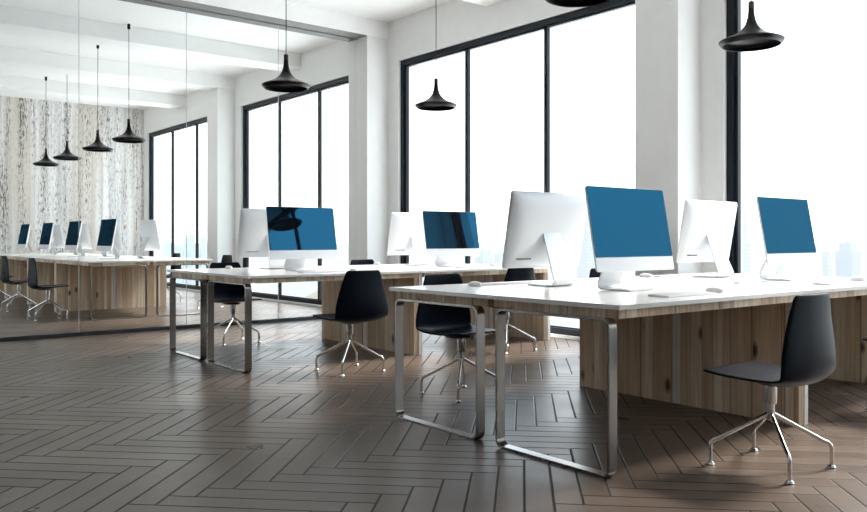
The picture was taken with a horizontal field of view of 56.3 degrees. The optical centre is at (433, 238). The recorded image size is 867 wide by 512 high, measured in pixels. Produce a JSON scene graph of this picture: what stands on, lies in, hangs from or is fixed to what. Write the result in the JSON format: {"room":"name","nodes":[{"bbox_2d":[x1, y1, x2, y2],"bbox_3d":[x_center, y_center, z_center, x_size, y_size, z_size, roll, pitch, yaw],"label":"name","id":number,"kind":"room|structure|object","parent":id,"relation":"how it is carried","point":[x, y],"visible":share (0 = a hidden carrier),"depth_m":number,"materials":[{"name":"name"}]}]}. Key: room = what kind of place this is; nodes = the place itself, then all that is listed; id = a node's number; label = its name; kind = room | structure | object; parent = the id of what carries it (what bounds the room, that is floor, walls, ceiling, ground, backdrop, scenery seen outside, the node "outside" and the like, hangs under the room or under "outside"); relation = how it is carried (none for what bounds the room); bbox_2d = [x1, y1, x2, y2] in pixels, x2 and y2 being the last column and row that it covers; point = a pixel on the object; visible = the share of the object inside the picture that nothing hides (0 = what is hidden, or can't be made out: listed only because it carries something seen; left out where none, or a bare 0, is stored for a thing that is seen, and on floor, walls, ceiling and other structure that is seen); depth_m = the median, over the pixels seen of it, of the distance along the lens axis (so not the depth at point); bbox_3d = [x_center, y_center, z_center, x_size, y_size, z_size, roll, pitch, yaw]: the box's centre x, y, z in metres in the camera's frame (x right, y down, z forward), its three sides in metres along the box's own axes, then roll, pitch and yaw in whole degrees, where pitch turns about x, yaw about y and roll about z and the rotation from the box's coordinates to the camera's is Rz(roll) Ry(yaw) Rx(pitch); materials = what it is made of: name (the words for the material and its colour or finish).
{"room":"open-plan office","nodes":[
{"label":"open-plan office","id":0,"kind":"room"},
{"bbox_2d":[0,96,143,255],"bbox_3d":[-9.993,-0.864,15.279,9.554,4.008,0.200,0,0,-39],"label":"wall","id":1,"kind":"structure","parent":0,"point":[95,187],"depth_m":17.00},
{"bbox_2d":[0,0,449,109],"bbox_3d":[-2.619,-2.968,6.099,9.554,0.200,23.350,0,0,-39],"label":"ceiling","id":2,"kind":"structure","parent":0,"point":[110,11],"depth_m":11.36,"materials":[{"name":"white paint"}]},
{"bbox_2d":[32,77,58,166],"bbox_3d":[-6.851,-2.083,14.326,0.429,1.570,0.429,0,0,-39],"label":"pendant lamp","id":3,"kind":"object","parent":2,"relation":"hanging from","point":[45,161],"visible":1,"depth_m":14.26,"materials":[{"name":"black metal"}]},
{"bbox_2d":[53,141,80,160],"bbox_3d":[-5.982,-2.083,13.229,0.429,1.570,0.429,0,0,-39],"label":"pendant lamp","id":4,"kind":"object","parent":2,"relation":"hanging from","point":[67,155],"visible":0.93,"depth_m":13.17,"materials":[{"name":"black metal"}]},
{"bbox_2d":[0,74,184,108],"bbox_3d":[-8.715,-2.760,13.448,9.254,0.217,0.445,0,0,-39],"label":"beam","id":5,"kind":"structure","parent":2,"relation":"attached to","point":[8,83],"depth_m":15.08,"materials":[{"name":"white paint"}]},
{"bbox_2d":[82,45,112,151],"bbox_3d":[-4.932,-2.083,11.905,0.429,1.570,0.429,0,0,-39],"label":"pendant lamp","id":6,"kind":"object","parent":2,"relation":"hanging from","point":[97,145],"visible":1,"depth_m":11.86,"materials":[{"name":"black metal"}]},
{"bbox_2d":[0,46,234,90],"bbox_3d":[-7.262,-2.760,11.639,9.254,0.217,0.445,0,0,-39],"label":"beam","id":7,"kind":"structure","parent":2,"relation":"attached to","point":[12,57],"depth_m":13.06,"materials":[{"name":"white paint"}]},
{"bbox_2d":[112,24,145,142],"bbox_3d":[-4.063,-2.083,10.807,0.429,1.570,0.429,0,0,-39],"label":"pendant lamp","id":8,"kind":"object","parent":2,"relation":"hanging from","point":[128,136],"visible":1,"depth_m":10.76,"materials":[{"name":"black metal"}]},
{"bbox_2d":[0,5,300,71],"bbox_3d":[-5.803,-2.760,9.822,9.254,0.217,0.445,0,0,-39],"label":"beam","id":9,"kind":"structure","parent":2,"relation":"attached to","point":[12,19],"depth_m":11.04,"materials":[{"name":"white paint"}]},
{"bbox_2d":[261,54,309,92],"bbox_3d":[-1.307,-2.100,7.185,0.429,1.536,0.429,0,0,-39],"label":"pendant lamp","id":10,"kind":"object","parent":2,"relation":"hanging from","point":[285,82],"visible":1,"depth_m":7.15,"materials":[{"name":"black metal"}]},
{"bbox_2d":[185,0,387,38],"bbox_3d":[-4.350,-2.760,8.013,9.254,0.217,0.445,0,0,-39],"label":"beam","id":11,"kind":"structure","parent":2,"relation":"attached to","point":[279,9],"depth_m":9.97,"materials":[{"name":"white paint"}]},
{"bbox_2d":[415,78,456,110],"bbox_3d":[0.026,-2.100,8.255,0.429,1.536,0.429,0,0,-39],"label":"pendant lamp","id":12,"kind":"object","parent":2,"relation":"hanging from","point":[435,102],"visible":1,"depth_m":8.21,"materials":[{"name":"black metal"}]},
{"bbox_2d":[462,0,503,5],"bbox_3d":[-2.866,-2.760,6.166,9.254,0.217,0.445,0,0,-39],"label":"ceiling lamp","id":13,"kind":"structure","parent":2,"relation":"attached to","point":[480,2],"depth_m":9.04,"materials":[{"name":"white paint"}]},
{"bbox_2d":[545,0,610,6],"bbox_3d":[0.808,-2.100,4.471,0.429,1.536,0.429,0,0,-39],"label":"pendant lamp","id":14,"kind":"object","parent":2,"relation":"hanging from","point":[562,3],"visible":1,"depth_m":4.65,"materials":[{"name":"black metal"}]},
{"bbox_2d":[718,0,784,51],"bbox_3d":[2.188,-2.100,5.580,0.429,1.536,0.429,0,0,-39],"label":"pendant lamp","id":15,"kind":"object","parent":2,"relation":"hanging from","point":[752,37],"visible":1,"depth_m":5.56,"materials":[{"name":"black metal"}]},
{"bbox_2d":[748,1,753,8],"bbox_3d":[2.188,-1.587,5.580,0.040,0.098,0.040,0,0,-39],"label":"socket","id":16,"kind":"object","parent":15,"relation":"attached to","point":[751,3],"depth_m":5.56,"materials":[{"name":"black metal"}]},
{"bbox_2d":[0,288,866,511],"bbox_3d":[-2.728,1.080,6.011,9.274,0.120,23.350,0,0,-39],"label":"floor","id":17,"kind":"structure","parent":0,"point":[119,422],"depth_m":4.27,"materials":[{"name":"brown wood"}]},
{"bbox_2d":[0,276,12,302],"bbox_3d":[-6.957,0.628,12.869,0.438,0.784,0.482,0,0,-39],"label":"swivel chair","id":18,"kind":"object","parent":17,"relation":"on","point":[2,292],"visible":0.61,"depth_m":12.85,"materials":[{"name":"silver metal"}]},
{"bbox_2d":[0,256,36,311],"bbox_3d":[-5.943,0.628,11.606,0.438,0.784,0.482,0,0,-39],"label":"swivel chair","id":19,"kind":"object","parent":17,"relation":"on","point":[4,275],"visible":0.88,"depth_m":11.47,"materials":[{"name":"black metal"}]},
{"bbox_2d":[0,253,51,292],"bbox_3d":[-7.599,0.648,14.814,0.823,0.743,1.686,0,0,-39],"label":"office desk","id":20,"kind":"object","parent":17,"relation":"on","point":[2,285],"visible":0.22,"depth_m":15.31,"materials":[{"name":"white wood"}]},
{"bbox_2d":[17,224,33,253],"bbox_3d":[-7.594,-0.001,15.102,0.218,0.551,0.660,0,0,-39],"label":"desktop computer","id":21,"kind":"object","parent":20,"relation":"on","point":[23,241],"visible":1,"depth_m":15.06,"materials":[{"name":"glass"}]},
{"bbox_2d":[3,255,69,297],"bbox_3d":[-6.572,0.648,13.535,0.823,0.743,1.686,0,0,-39],"label":"office desk","id":22,"kind":"object","parent":17,"relation":"on","point":[17,264],"visible":0.38,"depth_m":13.97,"materials":[{"name":"brown wood"}]},
{"bbox_2d":[39,223,56,254],"bbox_3d":[-6.561,-0.001,13.816,0.218,0.551,0.660,0,0,-39],"label":"desktop computer","id":23,"kind":"object","parent":22,"relation":"on","point":[47,229],"visible":1,"depth_m":13.78,"materials":[{"name":"blue glass"}]},
{"bbox_2d":[27,258,69,320],"bbox_3d":[-4.928,0.628,10.343,0.438,0.784,0.482,0,0,-39],"label":"swivel chair","id":24,"kind":"object","parent":17,"relation":"on","point":[32,280],"visible":1,"depth_m":10.22,"materials":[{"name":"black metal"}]},
{"bbox_2d":[35,253,90,254],"bbox_3d":[-6.955,0.648,15.331,0.823,0.743,1.686,0,0,-39],"label":"office desk","id":25,"kind":"object","parent":17,"relation":"on","point":[35,253],"visible":0.02,"depth_m":15.48,"materials":[{"name":"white wood"}]},
{"bbox_2d":[49,224,64,252],"bbox_3d":[-7.251,-0.001,15.596,0.218,0.551,0.660,0,0,-39],"label":"desktop computer","id":26,"kind":"object","parent":25,"relation":"on","point":[59,240],"visible":0.84,"depth_m":15.50,"materials":[{"name":"silver metal"}]},
{"bbox_2d":[25,256,104,303],"bbox_3d":[-5.545,0.648,12.257,0.823,0.743,1.686,0,0,-39],"label":"office desk","id":27,"kind":"object","parent":17,"relation":"on","point":[45,265],"visible":0.44,"depth_m":12.72,"materials":[{"name":"brown wood"}]},
{"bbox_2d":[64,221,84,256],"bbox_3d":[-5.527,-0.001,12.530,0.218,0.551,0.660,0,0,-39],"label":"desktop computer","id":28,"kind":"object","parent":27,"relation":"on","point":[75,227],"visible":1,"depth_m":12.49,"materials":[{"name":"glass"}]},
{"bbox_2d":[61,254,127,255],"bbox_3d":[-5.928,0.648,14.052,0.823,0.743,1.686,0,0,-39],"label":"office desk","id":29,"kind":"object","parent":17,"relation":"on","point":[61,254],"visible":0.1,"depth_m":13.60,"materials":[{"name":"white wood"}]},
{"bbox_2d":[73,223,91,254],"bbox_3d":[-6.218,-0.001,14.309,0.218,0.551,0.660,0,0,-39],"label":"desktop computer","id":30,"kind":"object","parent":29,"relation":"on","point":[85,241],"visible":0.63,"depth_m":14.17,"materials":[{"name":"silver metal"}]},
{"bbox_2d":[52,258,151,320],"bbox_3d":[-4.518,0.648,10.978,0.823,0.743,1.686,0,0,-39],"label":"office desk","id":31,"kind":"object","parent":17,"relation":"on","point":[90,280],"visible":1,"depth_m":11.47,"materials":[{"name":"brown wood"}]},
{"bbox_2d":[96,219,119,258],"bbox_3d":[-4.494,-0.001,11.243,0.218,0.551,0.660,0,0,-39],"label":"desktop computer","id":32,"kind":"object","parent":31,"relation":"on","point":[108,227],"visible":1,"depth_m":11.20,"materials":[{"name":"glass"}]},
{"bbox_2d":[88,255,153,257],"bbox_3d":[-4.901,0.648,12.774,0.823,0.743,1.686,0,0,-39],"label":"office desk","id":33,"kind":"object","parent":17,"relation":"on","point":[128,256],"visible":0.17,"depth_m":12.83,"materials":[{"name":"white wood"}]},
{"bbox_2d":[102,222,122,255],"bbox_3d":[-5.185,-0.001,13.023,0.218,0.551,0.660,0,0,-39],"label":"desktop computer","id":34,"kind":"object","parent":33,"relation":"on","point":[117,241],"visible":0.35,"depth_m":12.83,"materials":[{"name":"silver metal"}]},
{"bbox_2d":[113,257,212,316],"bbox_3d":[-3.874,0.648,11.495,0.823,0.743,1.686,0,0,-39],"label":"office desk","id":35,"kind":"object","parent":17,"relation":"on","point":[128,281],"visible":0.74,"depth_m":11.96,"materials":[{"name":"brown wood"}]},
{"bbox_2d":[137,220,160,257],"bbox_3d":[-4.152,-0.001,11.736,0.218,0.551,0.660,0,0,-39],"label":"desktop computer","id":36,"kind":"object","parent":35,"relation":"on","point":[150,241],"visible":1,"depth_m":11.67,"materials":[{"name":"silver metal"}]},
{"bbox_2d":[166,253,181,300],"bbox_3d":[-4.440,0.628,13.441,0.438,0.784,0.482,0,0,-39],"label":"swivel chair","id":37,"kind":"object","parent":17,"relation":"on","point":[177,255],"visible":0.35,"depth_m":13.55,"materials":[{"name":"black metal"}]},
{"bbox_2d":[0,0,366,341],"bbox_3d":[-4.633,-0.816,7.784,9.328,3.671,0.430,0,0,-39],"label":"glass wall","id":38,"kind":"structure","parent":17,"relation":"on","point":[177,5],"depth_m":9.48,"materials":[{"name":"grey"}]},
{"bbox_2d":[197,255,231,307],"bbox_3d":[-3.200,0.628,11.898,0.438,0.784,0.482,0,0,-39],"label":"swivel chair","id":39,"kind":"object","parent":17,"relation":"on","point":[225,258],"visible":0.19,"depth_m":12.03,"materials":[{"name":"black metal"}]},
{"bbox_2d":[207,87,234,266],"bbox_3d":[-3.780,-0.816,14.436,0.342,3.671,0.445,0,0,-39],"label":"column","id":40,"kind":"structure","parent":17,"relation":"on","point":[220,101],"depth_m":14.28,"materials":[{"name":"white paint"}]},
{"bbox_2d":[206,262,261,345],"bbox_3d":[-1.987,0.628,8.031,0.482,0.784,0.438,0,0,-39],"label":"swivel chair","id":41,"kind":"object","parent":17,"relation":"on","point":[227,294],"visible":0.68,"depth_m":8.16,"materials":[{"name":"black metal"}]},
{"bbox_2d":[167,266,364,359],"bbox_3d":[-1.506,0.648,7.567,1.686,0.743,0.823,0,0,-39],"label":"office desk","id":42,"kind":"object","parent":17,"relation":"on","point":[331,330],"visible":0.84,"depth_m":7.36,"materials":[{"name":"brown wood"}]},
{"bbox_2d":[237,208,285,268],"bbox_3d":[-1.480,-0.001,7.511,0.660,0.551,0.218,0,0,-39],"label":"desktop computer","id":43,"kind":"object","parent":42,"relation":"on","point":[253,232],"visible":0.48,"depth_m":7.39,"materials":[{"name":"silver metal"}]},
{"bbox_2d":[204,268,421,372],"bbox_3d":[-0.988,0.648,6.923,1.686,0.743,0.823,0,0,-39],"label":"office desk","id":44,"kind":"object","parent":17,"relation":"on","point":[380,333],"visible":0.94,"depth_m":6.91,"materials":[{"name":"brown wood"}]},
{"bbox_2d":[266,206,337,270],"bbox_3d":[-1.158,-0.001,7.031,0.660,0.551,0.218,0,0,-39],"label":"desktop computer","id":45,"kind":"object","parent":44,"relation":"on","point":[295,234],"visible":1,"depth_m":6.99,"materials":[{"name":"blue glass"}]},
{"bbox_2d":[298,270,346,272],"bbox_3d":[-0.911,0.270,6.707,0.420,0.011,0.114,0,0,-39],"label":"keyboard","id":46,"kind":"object","parent":44,"relation":"on","point":[330,270],"visible":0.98,"depth_m":6.66,"materials":[{"name":"white plastic"}]},
{"bbox_2d":[313,270,387,376],"bbox_3d":[-0.645,0.628,6.273,0.482,0.784,0.438,0,0,-39],"label":"swivel chair","id":47,"kind":"object","parent":17,"relation":"on","point":[362,297],"visible":1,"depth_m":6.11,"materials":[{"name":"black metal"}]},
{"bbox_2d":[350,259,373,264],"bbox_3d":[-0.706,0.628,9.214,0.482,0.784,0.438,0,0,-39],"label":"swivel chair","id":48,"kind":"object","parent":17,"relation":"on","point":[360,261],"visible":0.1,"depth_m":9.37,"materials":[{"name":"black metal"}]},
{"bbox_2d":[349,35,387,264],"bbox_3d":[-0.868,-0.816,10.810,0.342,3.671,0.445,0,0,-39],"label":"column","id":49,"kind":"structure","parent":17,"relation":"on","point":[368,55],"depth_m":10.65,"materials":[{"name":"white paint"}]},
{"bbox_2d":[334,263,490,328],"bbox_3d":[-0.227,0.648,8.594,1.686,0.743,0.823,0,0,-39],"label":"office desk","id":50,"kind":"object","parent":17,"relation":"on","point":[479,278],"visible":0.08,"depth_m":8.79,"materials":[{"name":"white wood"}]},
{"bbox_2d":[387,212,430,264],"bbox_3d":[-0.174,-0.001,8.560,0.660,0.551,0.218,0,0,-39],"label":"desktop computer","id":51,"kind":"object","parent":50,"relation":"on","point":[406,231],"visible":0.61,"depth_m":8.48,"materials":[{"name":"silver metal"}]},
{"bbox_2d":[416,273,505,402],"bbox_3d":[0.178,0.628,5.319,0.482,0.784,0.438,0,0,-39],"label":"swivel chair","id":52,"kind":"object","parent":17,"relation":"on","point":[453,322],"visible":0.8,"depth_m":5.42,"materials":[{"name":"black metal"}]},
{"bbox_2d":[378,265,549,340],"bbox_3d":[0.290,0.648,7.950,1.686,0.743,0.823,0,0,-39],"label":"office desk","id":53,"kind":"object","parent":17,"relation":"on","point":[536,326],"visible":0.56,"depth_m":8.17,"materials":[{"name":"brown wood"}]},
{"bbox_2d":[422,211,479,266],"bbox_3d":[0.157,-0.001,8.125,0.660,0.551,0.218,0,0,-35],"label":"desktop computer","id":54,"kind":"object","parent":53,"relation":"on","point":[447,234],"visible":0.99,"depth_m":8.09,"materials":[{"name":"blue glass"}]},
{"bbox_2d":[455,266,492,267],"bbox_3d":[0.406,0.270,7.830,0.420,0.011,0.114,0,0,-39],"label":"keyboard","id":55,"kind":"object","parent":53,"relation":"on","point":[463,266],"visible":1,"depth_m":7.81,"materials":[{"name":"white plastic"}]},
{"bbox_2d":[485,268,536,353],"bbox_3d":[0.674,0.628,7.441,0.482,0.784,0.438,0,0,-39],"label":"swivel chair","id":56,"kind":"object","parent":17,"relation":"on","point":[513,274],"visible":0.33,"depth_m":7.30,"materials":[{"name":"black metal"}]},
{"bbox_2d":[389,278,678,439],"bbox_3d":[0.658,0.648,4.873,1.686,0.743,0.823,0,0,-39],"label":"office desk","id":57,"kind":"object","parent":17,"relation":"on","point":[646,345],"visible":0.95,"depth_m":5.06,"materials":[{"name":"white laminate"}]},
{"bbox_2d":[468,281,481,285],"bbox_3d":[0.245,0.262,4.757,0.054,0.027,0.106,0,0,-39],"label":"computer mouse","id":58,"kind":"object","parent":57,"relation":"on","point":[473,283],"visible":1,"depth_m":4.73,"materials":[{"name":"white plastic"}]},
{"bbox_2d":[482,281,532,284],"bbox_3d":[0.423,0.270,4.983,0.420,0.011,0.114,0,0,-39],"label":"keyboard","id":59,"kind":"object","parent":57,"relation":"on","point":[515,282],"visible":0.91,"depth_m":4.95,"materials":[{"name":"white plastic"}]},
{"bbox_2d":[502,191,586,286],"bbox_3d":[0.704,-0.001,4.809,0.660,0.551,0.218,0,0,-39],"label":"desktop computer","id":60,"kind":"object","parent":57,"relation":"on","point":[544,229],"visible":0.91,"depth_m":4.75,"materials":[{"name":"silver metal"}]},
{"bbox_2d":[589,268,600,277],"bbox_3d":[1.493,0.628,6.446,0.482,0.784,0.438,0,0,-39],"label":"swivel chair","id":61,"kind":"object","parent":17,"relation":"on","point":[593,273],"visible":0.02,"depth_m":6.53,"materials":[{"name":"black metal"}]},
{"bbox_2d":[486,284,810,477],"bbox_3d":[1.175,0.648,4.230,1.686,0.743,0.823,0,0,-39],"label":"office desk","id":62,"kind":"object","parent":17,"relation":"on","point":[738,324],"visible":0.94,"depth_m":4.43,"materials":[{"name":"white laminate"}]},
{"bbox_2d":[585,186,673,290],"bbox_3d":[1.036,-0.001,4.394,0.660,0.551,0.218,0,0,-39],"label":"desktop computer","id":63,"kind":"object","parent":62,"relation":"on","point":[629,230],"visible":1,"depth_m":4.35,"materials":[{"name":"blue glass"}]},
{"bbox_2d":[648,291,717,297],"bbox_3d":[1.231,0.270,3.984,0.420,0.011,0.114,0,0,-39],"label":"keyboard","id":64,"kind":"object","parent":62,"relation":"on","point":[687,293],"visible":1,"depth_m":3.94,"materials":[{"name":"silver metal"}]},
{"bbox_2d":[705,287,724,292],"bbox_3d":[1.457,0.262,4.198,0.054,0.027,0.106,0,0,-39],"label":"computer mouse","id":65,"kind":"object","parent":62,"relation":"on","point":[710,289],"visible":0.92,"depth_m":4.17,"materials":[{"name":"white plastic"}]},
{"bbox_2d":[635,0,699,275],"bbox_3d":[2.068,-0.816,7.154,0.342,3.671,0.445,0,0,-39],"label":"column","id":66,"kind":"structure","parent":17,"relation":"on","point":[667,32],"depth_m":7.00,"materials":[{"name":"white paint"}]},
{"bbox_2d":[579,272,799,283],"bbox_3d":[1.937,0.648,5.901,1.686,0.743,0.823,0,0,-39],"label":"office desk","id":67,"kind":"object","parent":17,"relation":"on","point":[736,276],"visible":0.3,"depth_m":5.68,"materials":[{"name":"white laminate"}]},
{"bbox_2d":[640,273,651,276],"bbox_3d":[1.541,0.262,5.874,0.054,0.027,0.106,0,0,-39],"label":"computer mouse","id":68,"kind":"object","parent":67,"relation":"on","point":[643,274],"visible":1,"depth_m":5.85,"materials":[{"name":"white plastic"}]},
{"bbox_2d":[652,274,692,276],"bbox_3d":[1.750,0.270,5.997,0.420,0.011,0.114,0,0,-39],"label":"keyboard","id":69,"kind":"object","parent":67,"relation":"on","point":[677,275],"visible":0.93,"depth_m":5.94,"materials":[{"name":"white plastic"}]},
{"bbox_2d":[676,200,736,277],"bbox_3d":[2.030,-0.001,5.889,0.660,0.551,0.218,0,0,-39],"label":"desktop computer","id":70,"kind":"object","parent":67,"relation":"on","point":[707,227],"visible":1,"depth_m":5.83,"materials":[{"name":"silver metal"}]},
{"bbox_2d":[703,293,835,484],"bbox_3d":[1.517,0.628,3.636,0.482,0.784,0.438,0,0,-39],"label":"swivel chair","id":71,"kind":"object","parent":17,"relation":"on","point":[809,350],"visible":1,"depth_m":3.48,"materials":[{"name":"black plastic"}]},
{"bbox_2d":[681,276,866,383],"bbox_3d":[2.454,0.648,5.257,1.686,0.743,0.823,0,0,-39],"label":"office desk","id":72,"kind":"object","parent":17,"relation":"on","point":[848,302],"visible":0.68,"depth_m":5.75,"materials":[{"name":"white laminate"}]},
{"bbox_2d":[756,197,817,280],"bbox_3d":[2.357,-0.001,5.481,0.660,0.551,0.218,0,0,-39],"label":"desktop computer","id":73,"kind":"object","parent":72,"relation":"on","point":[785,223],"visible":1,"depth_m":5.44,"materials":[{"name":"blue glass"}]},
{"bbox_2d":[813,280,862,284],"bbox_3d":[2.508,0.270,5.022,0.420,0.011,0.114,0,0,-39],"label":"keyboard","id":74,"kind":"object","parent":72,"relation":"on","point":[842,281],"visible":1,"depth_m":4.97,"materials":[{"name":"white plastic"}]},
{"bbox_2d":[850,277,865,280],"bbox_3d":[2.808,0.262,5.359,0.054,0.027,0.106,0,0,-39],"label":"computer mouse","id":75,"kind":"object","parent":72,"relation":"on","point":[851,278],"visible":1,"depth_m":5.34,"materials":[{"name":"white plastic"}]},
{"bbox_2d":[862,338,866,411],"bbox_3d":[2.836,0.628,4.765,0.482,0.784,0.438,0,0,-39],"label":"swivel chair","id":76,"kind":"object","parent":17,"relation":"on","point":[864,339],"visible":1,"depth_m":4.80,"materials":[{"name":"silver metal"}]},
{"bbox_2d":[144,0,742,339],"bbox_3d":[0.988,-0.864,8.996,0.300,4.008,23.350,0,0,-39],"label":"wall","id":77,"kind":"structure","parent":0,"point":[452,22],"depth_m":10.44,"materials":[{"name":"white paint"}]},
{"bbox_2d":[149,117,206,289],"bbox_3d":[-5.039,-0.670,16.392,0.085,3.320,3.821,0,0,-39],"label":"window","id":78,"kind":"structure","parent":77,"relation":"in","point":[200,121],"depth_m":16.86,"materials":[{"name":"black metal"}]},
{"bbox_2d":[243,76,348,304],"bbox_3d":[-2.121,-0.670,12.758,0.085,3.320,3.802,0,0,-39],"label":"window","id":79,"kind":"structure","parent":77,"relation":"in","point":[319,88],"depth_m":13.22,"materials":[{"name":"black metal"}]},
{"bbox_2d":[401,0,634,336],"bbox_3d":[0.804,-0.670,9.118,0.085,3.320,3.840,0,0,-39],"label":"window","id":80,"kind":"structure","parent":77,"relation":"in","point":[545,25],"depth_m":9.47,"materials":[{"name":"black metal"}]},
{"bbox_2d":[726,0,740,272],"bbox_3d":[3.734,-0.670,5.469,0.085,3.320,3.821,0,0,-39],"label":"window","id":81,"kind":"structure","parent":77,"relation":"in","point":[733,7],"depth_m":6.89,"materials":[{"name":"black metal"}]},
{"label":"outside","id":82,"kind":"structure","parent":0,"visible":0},
{"bbox_2d":[161,243,866,327],"bbox_3d":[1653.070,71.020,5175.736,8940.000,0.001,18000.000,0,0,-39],"label":"ground","id":83,"kind":"structure","parent":82,"point":[300,289],"depth_m":2171.80,"materials":[{"name":"white"}]},
{"bbox_2d":[163,240,170,281],"bbox_3d":[-293.780,35.877,900.000,9.996,70.286,7.997,0,0,-39],"label":"tower","id":84,"kind":"structure","parent":83,"relation":"on","point":[167,245],"depth_m":896.32,"materials":[{"name":"white"}]},
{"bbox_2d":[174,243,182,283],"bbox_3d":[-348.204,38.278,1100.000,13.575,65.484,10.860,0,0,-39],"label":"tower","id":85,"kind":"structure","parent":83,"relation":"on","point":[177,249],"depth_m":1098.20,"materials":[{"name":"white"}]},
{"bbox_2d":[183,235,190,283],"bbox_3d":[-304.208,33.309,1000.000,8.639,75.422,6.911,0,0,-39],"label":"tower","id":86,"kind":"structure","parent":83,"relation":"on","point":[188,240],"depth_m":997.72,"materials":[{"name":"white"}]},
{"bbox_2d":[189,232,195,284],"bbox_3d":[-357.645,30.183,1200.000,8.886,81.675,7.109,0,0,-39],"label":"tower","id":87,"kind":"structure","parent":83,"relation":"on","point":[191,237],"depth_m":1197.62,"materials":[{"name":"white"}]},
{"bbox_2d":[199,235,206,284],"bbox_3d":[-284.463,32.751,1000.000,7.405,76.538,5.924,0,0,-39],"label":"tower","id":88,"kind":"structure","parent":83,"relation":"on","point":[202,252],"depth_m":998.21,"materials":[{"name":"white"}]},
{"bbox_2d":[306,290,317,298],"bbox_3d":[-45.872,47.520,420.000,101.654,48.000,150.000,0,0,-39],"label":"hill","id":89,"kind":"structure","parent":83,"relation":"on","point":[314,294],"depth_m":415.61,"materials":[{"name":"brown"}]},
{"bbox_2d":[475,248,492,263],"bbox_3d":[74.787,42.242,1200.000,20.733,57.557,16.586,0,0,-39],"label":"tower","id":90,"kind":"structure","parent":83,"relation":"on","point":[484,258],"depth_m":1194.41,"materials":[{"name":"concrete"}]},
{"bbox_2d":[492,251,502,264],"bbox_3d":[82.068,42.800,1000.000,14.809,56.440,11.847,0,0,-39],"label":"tower","id":91,"kind":"structure","parent":83,"relation":"on","point":[498,257],"depth_m":995.78,"materials":[{"name":"concrete"}]},
{"bbox_2d":[577,211,594,278],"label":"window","id":92,"kind":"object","parent":83,"relation":"on","point":[587,262],"visible":0.33,"depth_m":892.39,"materials":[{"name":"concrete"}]},
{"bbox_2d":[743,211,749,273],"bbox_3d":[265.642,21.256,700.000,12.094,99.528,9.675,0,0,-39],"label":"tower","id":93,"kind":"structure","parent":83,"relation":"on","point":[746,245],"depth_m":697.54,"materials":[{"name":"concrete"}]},
{"bbox_2d":[751,239,762,273],"bbox_3d":[223.571,35.453,560.000,6.911,71.134,5.529,0,0,-39],"label":"tower","id":94,"kind":"structure","parent":83,"relation":"on","point":[756,266],"depth_m":558.31,"materials":[{"name":"white"}]},
{"bbox_2d":[775,265,781,274],"bbox_3d":[380.414,30.350,900.000,9.996,81.340,7.997,0,0,-39],"label":"tower","id":95,"kind":"structure","parent":83,"relation":"on","point":[779,268],"depth_m":896.98,"materials":[{"name":"concrete"}]},
{"bbox_2d":[811,253,822,275],"bbox_3d":[246.106,40.053,520.000,7.701,61.934,6.161,0,0,-39],"label":"tower","id":96,"kind":"structure","parent":83,"relation":"on","point":[816,269],"depth_m":518.50,"materials":[{"name":"white"}]},
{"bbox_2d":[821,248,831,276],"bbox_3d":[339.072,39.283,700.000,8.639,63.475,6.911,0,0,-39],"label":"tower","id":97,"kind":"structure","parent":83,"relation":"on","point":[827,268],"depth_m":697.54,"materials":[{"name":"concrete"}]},
{"bbox_2d":[835,240,860,276],"bbox_3d":[665.000,36.715,1300.000,32.087,68.611,25.669,0,0,-39],"label":"tower","id":98,"kind":"structure","parent":83,"relation":"on","point":[847,259],"depth_m":1290.52,"materials":[{"name":"concrete"}]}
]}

